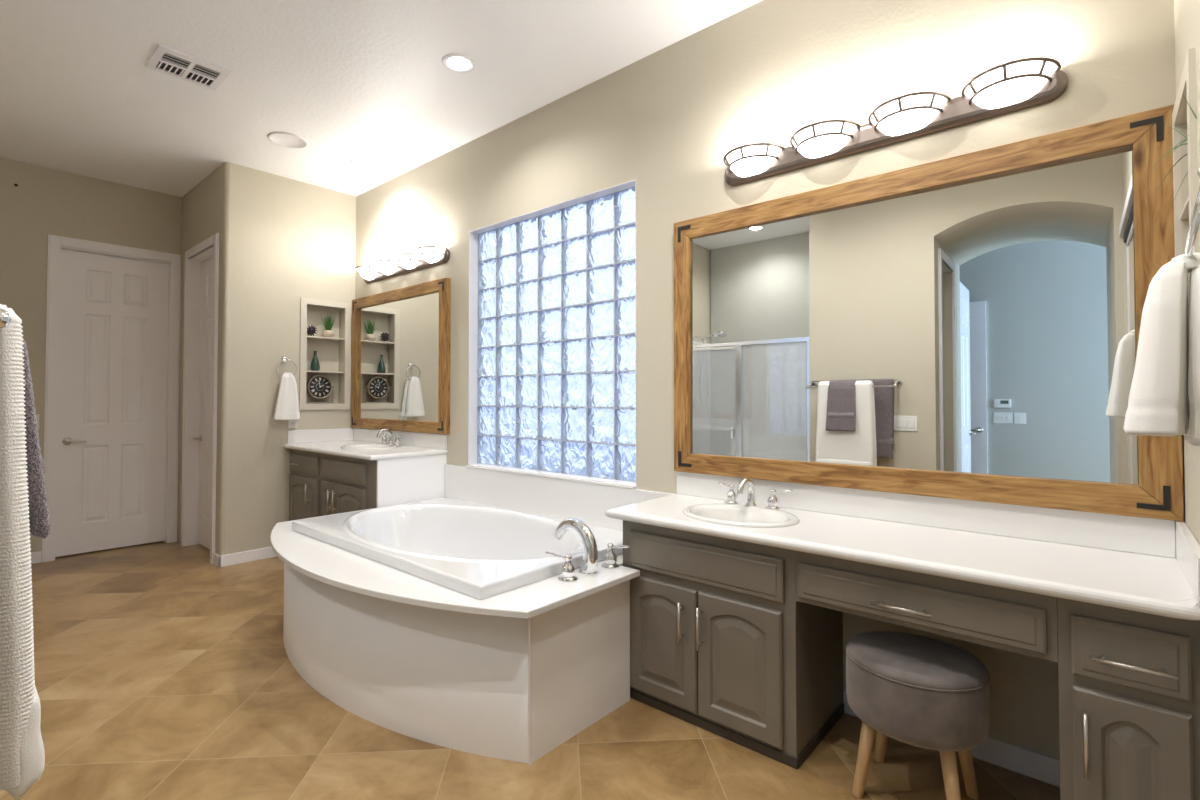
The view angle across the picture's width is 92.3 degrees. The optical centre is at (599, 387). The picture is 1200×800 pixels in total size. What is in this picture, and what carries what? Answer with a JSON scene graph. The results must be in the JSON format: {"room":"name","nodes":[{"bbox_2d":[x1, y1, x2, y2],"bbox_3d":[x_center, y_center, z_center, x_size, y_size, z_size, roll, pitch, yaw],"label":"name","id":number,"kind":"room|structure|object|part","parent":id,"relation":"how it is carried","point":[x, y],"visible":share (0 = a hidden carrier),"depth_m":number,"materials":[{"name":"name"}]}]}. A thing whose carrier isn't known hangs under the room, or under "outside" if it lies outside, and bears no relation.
{"room":"bathroom","nodes":[
{"label":"bathroom","id":0,"kind":"room"},
{"bbox_2d":[0,158,181,561],"bbox_3d":[-4.252,-0.173,4.591,0.120,3.060,1.708,-1,-1,41],"label":"wall","id":1,"kind":"structure","parent":0,"point":[45,201],"depth_m":4.46,"materials":[{"name":"beige paint"}]},
{"bbox_2d":[30,551,41,563],"bbox_3d":[-4.492,1.297,4.187,0.013,0.085,0.626,-1,-1,41],"label":"baseboard","id":2,"kind":"structure","parent":1,"relation":"attached to","point":[36,557],"depth_m":4.40,"materials":[{"name":"white paint"}]},
{"bbox_2d":[35,414,38,428],"bbox_3d":[-4.329,0.266,4.396,0.010,0.115,0.072,-1,-1,41],"label":"light switch","id":3,"kind":"object","parent":1,"relation":"attached to","point":[36,415],"visible":0.23,"depth_m":4.42,"materials":[{"name":"white plastic"}]},
{"bbox_2d":[42,234,180,561],"bbox_3d":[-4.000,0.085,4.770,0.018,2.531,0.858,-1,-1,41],"label":"trim","id":4,"kind":"structure","parent":1,"relation":"attached to","point":[55,242],"depth_m":4.53,"materials":[{"name":"white paint"}]},
{"bbox_2d":[55,249,168,556],"bbox_3d":[-4.037,0.124,4.802,0.100,2.430,0.706,-1,-1,41],"label":"door","id":5,"kind":"structure","parent":1,"relation":"in","point":[113,329],"depth_m":4.79,"materials":[{"name":"white paint"}]},
{"bbox_3d":[-4.189,0.430,4.595,0.065,0.060,0.141,-1,-1,41],"label":"handle","id":6,"kind":"part","parent":5,"relation":"part of","materials":[{"name":"silver metal"}]},
{"bbox_2d":[177,163,223,554],"bbox_3d":[-3.249,-0.169,4.771,1.157,3.060,0.120,-1,-1,41],"label":"wall","id":7,"kind":"structure","parent":0,"point":[203,205],"depth_m":4.65,"materials":[{"name":"beige paint"}]},
{"bbox_2d":[185,245,213,545],"bbox_3d":[-3.217,0.120,4.738,0.733,2.460,0.122,-1,-1,41],"label":"trim","id":8,"kind":"structure","parent":7,"relation":"attached to","point":[194,317],"depth_m":4.96,"materials":[{"name":"white paint"}]},
{"bbox_2d":[181,233,218,563],"bbox_3d":[-3.263,0.084,4.686,0.875,2.531,0.018,-1,-1,41],"label":"trim","id":9,"kind":"structure","parent":7,"relation":"attached to","point":[213,240],"depth_m":4.44,"materials":[{"name":"white paint"}]},
{"bbox_2d":[193,256,213,548],"bbox_3d":[-3.208,0.123,4.745,0.720,2.430,0.100,-1,-1,41],"label":"door","id":10,"kind":"structure","parent":7,"relation":"in","point":[207,266],"depth_m":4.89,"materials":[{"name":"white paint"}]},
{"bbox_3d":[-3.416,0.436,4.897,0.141,0.060,0.065,-1,-1,41],"label":"handle","id":11,"kind":"part","parent":10,"relation":"part of","materials":[{"name":"silver metal"}]},
{"bbox_2d":[213,553,220,567],"bbox_3d":[-2.877,1.300,4.330,0.137,0.085,0.013,-1,-1,41],"label":"baseboard","id":12,"kind":"structure","parent":7,"relation":"attached to","point":[216,557],"depth_m":4.32,"materials":[{"name":"white paint"}]},
{"bbox_2d":[219,162,355,555],"bbox_3d":[-2.548,-0.175,4.752,0.130,3.050,1.012,-1,-1,41],"label":"wall","id":13,"kind":"structure","parent":0,"point":[286,240],"depth_m":4.55,"materials":[{"name":"beige paint"}]},
{"bbox_2d":[219,547,276,566],"bbox_3d":[-2.678,1.302,4.465,0.013,0.085,0.477,-1,-1,41],"label":"baseboard","id":14,"kind":"structure","parent":13,"relation":"attached to","point":[263,553],"depth_m":4.42,"materials":[{"name":"white paint"}]},
{"bbox_2d":[276,356,296,376],"bbox_3d":[-2.525,-0.161,4.629,0.066,0.178,0.153,-1,-1,41],"label":"towel ring","id":15,"kind":"object","parent":13,"relation":"attached to","point":[284,359],"visible":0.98,"depth_m":4.63,"materials":[{"name":"silver metal"}]},
{"bbox_2d":[274,373,299,419],"bbox_3d":[-2.501,0.074,4.610,0.107,0.382,0.212,-1,-1,41],"label":"hand towel","id":16,"kind":"object","parent":15,"relation":"hanging from","point":[287,404],"visible":1,"depth_m":4.58,"materials":[{"name":"white fabric"}]},
{"bbox_2d":[288,420,297,427],"bbox_3d":[-2.500,0.276,4.693,0.008,0.115,0.072,-1,-1,41],"label":"power outlet","id":17,"kind":"object","parent":13,"relation":"attached to","point":[291,423],"visible":0.54,"depth_m":4.69,"materials":[{"name":"white plastic"}]},
{"bbox_2d":[299,297,350,409],"bbox_3d":[-2.372,-0.274,4.937,0.130,0.930,0.421,-1,-1,41],"label":"wall niche","id":18,"kind":"object","parent":13,"relation":"attached to","point":[327,348],"visible":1,"depth_m":4.97,"materials":[{"name":"beige"}]},
{"bbox_2d":[307,325,316,335],"bbox_3d":[-2.437,-0.478,4.865,0.099,0.104,0.104,-1,-1,41],"label":"ball ornament","id":19,"kind":"object","parent":18,"relation":"on","point":[311,330],"visible":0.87,"depth_m":4.85,"materials":[{"name":"black"}]},
{"bbox_2d":[310,351,319,370],"bbox_3d":[-2.415,-0.222,4.886,0.074,0.170,0.074,-1,-1,41],"label":"bottle vase","id":20,"kind":"object","parent":18,"relation":"on","point":[315,366],"visible":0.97,"depth_m":4.86,"materials":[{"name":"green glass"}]},
{"bbox_2d":[306,375,333,403],"bbox_3d":[-2.391,0.017,4.908,0.070,0.244,0.252,-1,-1,41],"label":"clock","id":21,"kind":"object","parent":18,"relation":"on","point":[317,386],"visible":0.91,"depth_m":4.89,"materials":[{"name":"black metal"}]},
{"bbox_3d":[-2.418,-0.274,4.976,0.010,0.830,0.319,-1,-1,41],"label":"panel","id":22,"kind":"part","parent":18,"relation":"part of","materials":[{"name":"beige paint"}]},
{"bbox_2d":[316,313,334,337],"bbox_3d":[-2.361,-0.533,4.962,0.165,0.215,0.120,1,-1,-28],"label":"potted grass","id":23,"kind":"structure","parent":18,"relation":"on","point":[328,325],"depth_m":4.95,"materials":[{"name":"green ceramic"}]},
{"bbox_2d":[307,371,343,373],"bbox_3d":[-2.370,-0.129,4.932,0.109,0.012,0.319,-1,-1,41],"label":"shelf","id":24,"kind":"object","parent":18,"relation":"attached to","point":[308,372],"depth_m":4.92,"materials":[{"name":"beige"}]},
{"bbox_2d":[307,336,344,340],"bbox_3d":[-2.370,-0.419,4.938,0.109,0.012,0.319,-1,-1,41],"label":"shelf","id":25,"kind":"object","parent":18,"relation":"attached to","point":[309,338],"depth_m":4.95,"materials":[{"name":"beige wood"}]},
{"bbox_2d":[322,330,334,337],"bbox_3d":[-2.342,-0.456,4.973,0.098,0.062,0.098,-1,-1,41],"label":"pot","id":26,"kind":"object","parent":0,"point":[326,333],"depth_m":4.94,"materials":[{"name":"beige ceramic"}]},
{"bbox_2d":[0,0,762,196],"bbox_3d":[-1.582,-1.817,1.264,9.200,0.100,5.550,-1,-1,41],"label":"ceiling","id":27,"kind":"structure","parent":0,"point":[365,79],"depth_m":3.17,"materials":[{"name":"white paint"}]},
{"bbox_2d":[146,44,230,90],"bbox_3d":[-2.232,-1.726,3.128,0.290,0.011,0.320,-1,-1,41],"label":"ceiling vent","id":28,"kind":"object","parent":27,"relation":"in","point":[166,60],"visible":1,"depth_m":3.11,"materials":[{"name":"white paint"}]},
{"bbox_2d":[267,132,308,148],"bbox_3d":[-2.162,-1.710,3.999,0.256,0.009,0.256,-1,-1,41],"label":"ceiling speaker","id":29,"kind":"object","parent":27,"relation":"attached to","point":[285,139],"visible":1,"depth_m":3.99,"materials":[{"name":"white paint"}]},
{"bbox_2d":[442,53,475,72],"bbox_3d":[-0.754,-1.728,3.080,0.177,0.008,0.177,-1,-1,41],"label":"recessed light","id":30,"kind":"object","parent":27,"relation":"in","point":[454,62],"visible":1,"depth_m":3.07,"materials":[{"name":"white paint"}]},
{"bbox_2d":[0,541,1059,799],"bbox_3d":[-1.582,1.332,1.204,9.200,0.100,5.550,-1,-1,41],"label":"floor","id":31,"kind":"structure","parent":0,"point":[162,671],"depth_m":2.13,"materials":[{"name":"tile"}]},
{"bbox_2d":[289,449,446,520],"bbox_3d":[-1.824,0.916,4.389,1.406,0.855,0.574,-1,-1,41],"label":"vanity cabinet","id":32,"kind":"object","parent":31,"relation":"on","point":[320,484],"visible":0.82,"depth_m":4.04,"materials":[{"name":"beige paint"}]},
{"bbox_3d":[-2.311,0.999,4.491,0.523,0.593,0.020,-1,-1,41],"label":"door","id":33,"kind":"part","parent":32,"relation":"part of","materials":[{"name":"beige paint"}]},
{"bbox_3d":[-2.312,0.598,4.500,0.521,0.135,0.020,-1,-1,41],"label":"drawer","id":34,"kind":"part","parent":32,"relation":"part of","materials":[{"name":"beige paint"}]},
{"bbox_3d":[-1.979,0.992,4.202,0.218,0.595,0.020,-1,-1,41],"label":"door","id":35,"kind":"part","parent":32,"relation":"part of","materials":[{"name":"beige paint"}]},
{"bbox_3d":[-1.941,0.809,4.136,0.010,0.155,0.036,-1,-1,41],"label":"handle","id":36,"kind":"part","parent":32,"relation":"part of","materials":[{"name":"silver metal"}]},
{"bbox_3d":[-1.882,0.808,4.085,0.010,0.155,0.036,-1,-1,41],"label":"handle","id":37,"kind":"part","parent":32,"relation":"part of","materials":[{"name":"silver metal"}]},
{"bbox_3d":[-1.815,0.593,4.067,0.657,0.148,0.020,-1,-1,41],"label":"false drawer","id":38,"kind":"part","parent":32,"relation":"part of","materials":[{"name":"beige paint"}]},
{"bbox_3d":[-1.728,0.988,3.984,0.431,0.595,0.020,-1,-1,41],"label":"door","id":39,"kind":"part","parent":32,"relation":"part of","materials":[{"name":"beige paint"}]},
{"bbox_2d":[284,428,447,459],"bbox_3d":[-1.821,0.417,4.393,1.421,0.142,0.580,-1,-1,41],"label":"countertop","id":40,"kind":"structure","parent":32,"relation":"on","point":[325,441],"depth_m":4.44,"materials":[{"name":"white stone"}]},
{"bbox_2d":[340,444,396,449],"bbox_3d":[-1.720,0.515,4.290,0.472,0.156,0.372,-1,-1,41],"label":"sink","id":41,"kind":"object","parent":40,"relation":"in","point":[354,446],"visible":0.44,"depth_m":4.37,"materials":[{"name":"white ceramic"}]},
{"bbox_2d":[376,429,405,444],"bbox_3d":[-1.648,0.381,4.432,0.342,0.124,0.149,-1,-1,41],"label":"sink faucet","id":42,"kind":"object","parent":40,"relation":"on","point":[384,439],"visible":0.99,"depth_m":4.44,"materials":[{"name":"silver metal"}]},
{"bbox_3d":[-1.692,0.405,4.527,0.064,0.080,0.064,-1,-1,41],"label":"tap handle","id":43,"kind":"part","parent":42,"relation":"part of","materials":[{"name":"silver metal"}]},
{"bbox_3d":[-1.651,0.381,4.432,0.054,0.124,0.144,-1,-1,41],"label":"spout","id":44,"kind":"part","parent":42,"relation":"part of","materials":[{"name":"silver metal"}]},
{"bbox_3d":[-1.548,0.402,4.401,0.064,0.080,0.064,-1,-1,41],"label":"tap handle","id":45,"kind":"part","parent":42,"relation":"part of","materials":[{"name":"silver metal"}]},
{"bbox_3d":[-1.282,0.908,3.953,0.016,0.855,0.521,-1,-1,41],"label":"panel","id":46,"kind":"part","parent":32,"relation":"part of","materials":[{"name":"white"}]},
{"bbox_2d":[270,497,639,764],"bbox_3d":[-0.768,1.040,2.904,2.108,0.550,1.384,-1,-1,41],"label":"tub deck","id":47,"kind":"object","parent":31,"relation":"on","point":[516,674],"visible":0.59,"depth_m":2.15,"materials":[{"name":"white"}]},
{"bbox_2d":[292,498,622,599],"bbox_3d":[-0.715,0.934,2.931,1.640,0.453,0.988,-1,-1,41],"label":"bathtub","id":48,"kind":"object","parent":47,"relation":"on","point":[476,550],"visible":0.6,"depth_m":3.12,"materials":[{"name":"white ceramic"}]},
{"bbox_3d":[-0.064,1.038,2.207,0.020,0.528,0.552,-1,-1,41],"label":"panel","id":49,"kind":"part","parent":47,"relation":"part of","materials":[{"name":"white"}]},
{"bbox_2d":[546,518,629,581],"bbox_3d":[-0.085,0.654,2.393,0.337,0.217,0.256,1,-1,-34],"label":"tub faucet","id":50,"kind":"object","parent":47,"relation":"on","point":[590,550],"visible":1,"depth_m":2.33,"materials":[{"name":"silver metal"}]},
{"bbox_3d":[-0.169,0.664,2.274,0.096,0.024,0.013,0,-1,19],"label":"lever","id":51,"kind":"part","parent":50,"relation":"part of","materials":[{"name":"silver metal"}]},
{"bbox_3d":[-0.125,0.704,2.257,0.078,0.098,0.078,-1,-1,41],"label":"tap handle","id":52,"kind":"part","parent":50,"relation":"part of","materials":[{"name":"silver metal"}]},
{"bbox_3d":[-0.104,0.654,2.397,0.234,0.217,0.076,-1,-1,41],"label":"spout","id":53,"kind":"part","parent":50,"relation":"part of","materials":[{"name":"silver metal"}]},
{"bbox_3d":[0.044,0.707,2.432,0.078,0.098,0.078,-1,-1,41],"label":"tap handle","id":54,"kind":"part","parent":50,"relation":"part of","materials":[{"name":"silver metal"}]},
{"bbox_3d":[0.083,0.667,2.407,0.096,0.024,0.013,-1,-1,35],"label":"lever","id":55,"kind":"part","parent":50,"relation":"part of","materials":[{"name":"silver metal"}]},
{"bbox_2d":[623,520,843,768],"bbox_3d":[0.521,0.930,2.375,0.770,0.750,0.528,-1,-1,41],"label":"base cabinet","id":56,"kind":"object","parent":31,"relation":"on","point":[722,644],"visible":0.97,"depth_m":2.14,"materials":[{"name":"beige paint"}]},
{"bbox_3d":[0.249,1.020,2.321,0.330,0.467,0.020,-1,-1,41],"label":"door","id":57,"kind":"part","parent":56,"relation":"part of","materials":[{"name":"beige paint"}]},
{"bbox_3d":[0.312,0.911,2.232,0.010,0.158,0.036,-1,-1,41],"label":"handle","id":58,"kind":"part","parent":56,"relation":"part of","materials":[{"name":"silver metal"}]},
{"bbox_3d":[0.375,0.910,2.177,0.010,0.158,0.036,-1,-1,41],"label":"handle","id":59,"kind":"part","parent":56,"relation":"part of","materials":[{"name":"silver metal"}]},
{"bbox_3d":[0.381,0.677,2.212,0.669,0.150,0.020,-1,-1,41],"label":"false drawer","id":60,"kind":"part","parent":56,"relation":"part of","materials":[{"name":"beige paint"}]},
{"bbox_3d":[0.537,1.288,2.386,0.770,0.035,0.481,-1,-1,41],"label":"molding","id":61,"kind":"part","parent":56,"relation":"part of","materials":[{"name":"grey wood"}]},
{"bbox_3d":[0.503,1.016,2.099,0.333,0.467,0.020,-1,-1,41],"label":"door","id":62,"kind":"part","parent":56,"relation":"part of","materials":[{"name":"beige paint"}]},
{"bbox_2d":[604,471,1199,619],"bbox_3d":[0.868,0.474,2.074,1.779,0.150,0.545,-1,-1,41],"label":"countertop","id":63,"kind":"structure","parent":56,"relation":"on","point":[1139,564],"depth_m":1.85,"materials":[{"name":"white stone"}]},
{"bbox_2d":[683,504,799,527],"bbox_3d":[0.555,0.579,2.301,0.472,0.156,0.372,-1,-1,41],"label":"sink","id":64,"kind":"object","parent":63,"relation":"in","point":[723,514],"visible":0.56,"depth_m":2.38,"materials":[{"name":"white ceramic"}]},
{"bbox_2d":[719,478,792,509],"bbox_3d":[0.621,0.444,2.433,0.342,0.124,0.149,-1,-1,41],"label":"sink faucet","id":65,"kind":"object","parent":63,"relation":"on","point":[773,502],"visible":1,"depth_m":2.44,"materials":[{"name":"silver metal"}]},
{"bbox_3d":[0.577,0.468,2.527,0.064,0.080,0.064,-1,-1,41],"label":"tap handle","id":66,"kind":"part","parent":65,"relation":"part of","materials":[{"name":"silver metal"}]},
{"bbox_3d":[0.617,0.444,2.432,0.054,0.124,0.144,-1,-1,41],"label":"spout","id":67,"kind":"part","parent":65,"relation":"part of","materials":[{"name":"silver metal"}]},
{"bbox_3d":[0.721,0.466,2.402,0.064,0.080,0.064,-1,-1,41],"label":"tap handle","id":68,"kind":"part","parent":65,"relation":"part of","materials":[{"name":"silver metal"}]},
{"bbox_3d":[0.756,0.433,2.387,0.078,0.019,0.011,0,-1,23],"label":"lever","id":69,"kind":"part","parent":65,"relation":"part of","materials":[{"name":"silver metal"}]},
{"bbox_2d":[795,551,1057,662],"bbox_3d":[1.053,0.637,1.879,0.703,0.184,0.470,-1,-1,41],"label":"drawer","id":70,"kind":"object","parent":63,"relation":"attached to","point":[1021,622],"visible":0.98,"depth_m":1.68,"materials":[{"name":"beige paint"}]},
{"bbox_3d":[0.902,0.660,1.723,0.164,0.010,0.036,-1,-1,41],"label":"handle","id":71,"kind":"part","parent":70,"relation":"part of","materials":[{"name":"silver metal"}]},
{"bbox_2d":[845,631,989,799],"bbox_3d":[0.999,1.065,1.830,0.403,0.459,0.375,-1,-1,41],"label":"stool","id":72,"kind":"object","parent":31,"relation":"on","point":[908,688],"visible":1,"depth_m":1.71,"materials":[{"name":"grey fabric"}]},
{"bbox_3d":[0.841,1.171,1.831,0.080,0.246,0.043,0,-1,5],"label":"leg","id":73,"kind":"part","parent":72,"relation":"part of","materials":[{"name":"brown wood"}]},
{"bbox_3d":[0.974,1.175,1.984,0.043,0.246,0.080,0,-1,-13],"label":"leg","id":74,"kind":"part","parent":72,"relation":"part of","materials":[{"name":"brown wood"}]},
{"bbox_2d":[846,631,988,689],"bbox_3d":[0.999,0.853,1.834,0.397,0.035,0.369,-1,-1,41],"label":"seat cushion","id":75,"kind":"object","parent":72,"relation":"on","point":[902,660],"depth_m":1.76,"materials":[{"name":"grey fabric"}]},
{"bbox_3d":[0.999,0.962,1.832,0.400,0.184,0.372,-1,-1,41],"label":"seat","id":76,"kind":"part","parent":72,"relation":"part of","materials":[{"name":"grey fabric"}]},
{"bbox_3d":[1.023,1.169,1.672,0.043,0.246,0.080,0,-1,-13],"label":"leg","id":77,"kind":"part","parent":72,"relation":"part of","materials":[{"name":"brown wood"}]},
{"bbox_3d":[1.156,1.171,1.826,0.080,0.246,0.043,0,-1,5],"label":"leg","id":78,"kind":"part","parent":72,"relation":"part of","materials":[{"name":"brown wood"}]},
{"bbox_2d":[1057,597,1199,799],"bbox_3d":[1.439,0.914,1.577,0.276,0.750,0.528,-1,-1,41],"label":"base cabinet","id":79,"kind":"object","parent":31,"relation":"on","point":[1129,681],"visible":0.98,"depth_m":1.41,"materials":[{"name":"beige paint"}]},
{"bbox_3d":[1.218,0.893,1.444,0.010,0.158,0.036,-1,-1,41],"label":"handle","id":80,"kind":"part","parent":79,"relation":"part of","materials":[{"name":"silver metal"}]},
{"bbox_3d":[1.297,0.661,1.415,0.216,0.150,0.020,-1,-1,41],"label":"drawer","id":81,"kind":"part","parent":79,"relation":"part of","materials":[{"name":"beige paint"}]},
{"bbox_3d":[1.297,1.001,1.408,0.216,0.470,0.020,-1,-1,41],"label":"door","id":82,"kind":"part","parent":79,"relation":"part of","materials":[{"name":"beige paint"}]},
{"bbox_3d":[1.285,0.672,1.389,0.154,0.010,0.036,-1,-1,41],"label":"handle","id":83,"kind":"part","parent":79,"relation":"part of","materials":[{"name":"silver metal"}]},
{"bbox_2d":[355,0,1183,759],"bbox_3d":[0.167,-0.205,3.165,8.900,3.050,0.160,-1,-1,41],"label":"wall","id":84,"kind":"structure","parent":0,"point":[667,120],"depth_m":2.64,"materials":[{"name":"beige paint"}]},
{"bbox_2d":[353,428,446,449],"bbox_3d":[-1.632,0.403,4.601,1.394,0.108,0.018,-1,-1,41],"label":"backsplash","id":85,"kind":"structure","parent":84,"relation":"attached to","point":[427,440],"depth_m":4.44,"materials":[{"name":"white stone"}]},
{"bbox_2d":[351,278,450,433],"bbox_3d":[-1.626,-0.215,4.590,1.425,1.119,0.045,-1,-1,41],"label":"framed mirror","id":86,"kind":"object","parent":84,"relation":"attached to","point":[400,354],"visible":1,"depth_m":4.51,"materials":[{"name":"brown wood"}]},
{"bbox_2d":[358,292,438,421],"bbox_3d":[-1.623,-0.215,4.593,1.271,0.965,0.003,-1,-1,41],"label":"mirror glass","id":87,"kind":"object","parent":86,"relation":"on","point":[398,335],"depth_m":4.56,"materials":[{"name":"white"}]},
{"bbox_2d":[355,246,449,283],"bbox_3d":[-1.608,-0.951,4.515,1.250,0.107,0.155,-1,-1,41],"label":"vanity light bar","id":88,"kind":"object","parent":84,"relation":"attached to","point":[430,256],"visible":1,"depth_m":4.40,"materials":[{"name":"white glass"}]},
{"bbox_3d":[-1.961,-0.948,4.823,0.254,0.081,0.127,-1,-1,41],"label":"lamp shade","id":89,"kind":"part","parent":88,"relation":"part of","materials":[{"name":"white glass"}]},
{"bbox_3d":[-1.726,-0.952,4.618,0.254,0.081,0.127,-1,-1,41],"label":"lamp shade","id":90,"kind":"part","parent":88,"relation":"part of","materials":[{"name":"white glass"}]},
{"bbox_3d":[-1.490,-0.956,4.412,0.254,0.081,0.127,-1,-1,41],"label":"lamp shade","id":91,"kind":"part","parent":88,"relation":"part of","materials":[{"name":"white glass"}]},
{"bbox_3d":[-1.254,-0.960,4.207,0.254,0.081,0.127,-1,-1,41],"label":"lamp shade","id":92,"kind":"part","parent":88,"relation":"part of","materials":[{"name":"white glass"}]},
{"bbox_2d":[468,179,635,485],"bbox_3d":[-0.314,-0.282,3.573,1.462,1.622,0.142,-1,-1,41],"label":"window","id":93,"kind":"structure","parent":84,"relation":"in","point":[552,378],"depth_m":3.53,"materials":[{"name":"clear glass"}]},
{"bbox_2d":[445,464,673,530],"bbox_3d":[-0.341,0.651,3.517,1.975,0.249,0.096,-1,-1,41],"label":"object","id":94,"kind":"structure","parent":84,"relation":"attached to","point":[559,497],"depth_m":3.45,"materials":[{"name":"white stone"}]},
{"bbox_2d":[723,57,1067,185],"bbox_3d":[1.009,-0.995,2.237,1.250,0.107,0.155,-1,-1,41],"label":"vanity light bar","id":95,"kind":"object","parent":84,"relation":"attached to","point":[1012,88],"visible":1,"depth_m":2.12,"materials":[{"name":"white glass"}]},
{"bbox_3d":[0.655,-0.992,2.545,0.254,0.081,0.127,-1,-1,41],"label":"lamp shade","id":96,"kind":"part","parent":95,"relation":"part of","materials":[{"name":"white glass"}]},
{"bbox_3d":[0.891,-0.996,2.340,0.254,0.081,0.127,-1,-1,41],"label":"lamp shade","id":97,"kind":"part","parent":95,"relation":"part of","materials":[{"name":"white glass"}]},
{"bbox_3d":[1.127,-1.000,2.134,0.254,0.081,0.127,-1,-1,41],"label":"lamp shade","id":98,"kind":"part","parent":95,"relation":"part of","materials":[{"name":"white glass"}]},
{"bbox_3d":[1.363,-1.004,1.929,0.254,0.081,0.127,-1,-1,41],"label":"lamp shade","id":99,"kind":"part","parent":95,"relation":"part of","materials":[{"name":"white glass"}]},
{"bbox_2d":[677,471,1175,557],"bbox_3d":[1.040,0.459,2.272,1.743,0.112,0.018,-1,-1,41],"label":"backsplash","id":100,"kind":"structure","parent":84,"relation":"attached to","point":[1148,536],"depth_m":2.04,"materials":[{"name":"white stone"}]},
{"bbox_2d":[674,104,1183,521],"bbox_3d":[1.038,-0.210,2.270,1.760,1.221,0.045,-1,-1,41],"label":"framed mirror","id":101,"kind":"object","parent":84,"relation":"attached to","point":[965,326],"visible":0.94,"depth_m":2.09,"materials":[{"name":"brown wood"}]},
{"bbox_2d":[843,690,1059,786],"bbox_3d":[1.243,1.257,2.085,0.700,0.085,0.013,-1,-1,41],"label":"baseboard","id":102,"kind":"structure","parent":84,"relation":"attached to","point":[1033,764],"depth_m":1.94,"materials":[{"name":"white paint"}]},
{"bbox_2d":[1174,0,1199,544],"bbox_3d":[0.554,-0.256,0.264,0.140,3.060,3.707,-1,-1,41],"label":"wall","id":103,"kind":"structure","parent":0,"point":[1186,12],"depth_m":1.56,"materials":[{"name":"beige paint"}]},
{"bbox_2d":[1172,47,1198,256],"bbox_3d":[1.593,-0.341,1.484,0.130,0.930,0.421,-1,-1,41],"label":"wall niche","id":104,"kind":"object","parent":103,"relation":"attached to","point":[1187,86],"visible":0.48,"depth_m":1.41,"materials":[{"name":"beige paint"}]},
{"bbox_2d":[1149,95,1196,206],"bbox_3d":[1.477,-0.588,1.384,0.206,0.229,0.259,0,-1,-21],"label":"potted plant","id":105,"kind":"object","parent":104,"relation":"on","point":[1184,140],"depth_m":1.45,"materials":[{"name":"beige plant"}]},
{"bbox_2d":[1180,196,1188,219],"bbox_3d":[1.591,-0.485,1.489,0.109,0.012,0.319,-1,-1,41],"label":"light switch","id":106,"kind":"object","parent":104,"relation":"attached to","point":[1184,214],"depth_m":1.58,"materials":[{"name":"beige plastic"}]},
{"bbox_2d":[1184,168,1199,257],"bbox_3d":[1.174,-0.345,1.123,0.052,0.202,0.179,-1,-1,41],"label":"towel ring","id":107,"kind":"object","parent":103,"relation":"attached to","point":[1194,228],"visible":0.77,"depth_m":1.17,"materials":[{"name":"silver metal"}]},
{"bbox_2d":[1123,253,1199,445],"bbox_3d":[1.139,-0.073,1.148,0.148,0.377,0.211,-1,-1,41],"label":"hand towel","id":108,"kind":"object","parent":107,"relation":"hanging from","point":[1164,396],"visible":1,"depth_m":1.10,"materials":[{"name":"white fabric"}]},
{"bbox_3d":[-2.824,-0.234,1.392,6.437,3.060,1.442,-1,-1,41],"label":"wall","id":109,"kind":"structure","parent":0,"visible":0},
{"bbox_2d":[0,309,11,327],"bbox_3d":[-1.093,-0.109,0.939,0.706,0.071,0.151,-1,-1,41],"label":"double towel bar","id":110,"kind":"object","parent":109,"relation":"attached to","point":[5,318],"visible":1,"depth_m":0.77,"materials":[{"name":"silver metal"}]},
{"bbox_2d":[0,304,44,799],"bbox_3d":[-1.074,0.250,1.005,0.441,0.765,0.131,-1,-1,41],"label":"bath towel","id":111,"kind":"object","parent":110,"relation":"hanging from","point":[22,755],"visible":0.99,"depth_m":0.88,"materials":[{"name":"white fabric"}]},
{"bbox_2d":[22,337,50,538],"bbox_3d":[-1.087,0.059,1.016,0.230,0.407,0.167,-1,-1,41],"label":"hand towel","id":112,"kind":"object","parent":111,"relation":"on","point":[40,525],"visible":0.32,"depth_m":0.99,"materials":[{"name":"grey fabric"}]}
]}

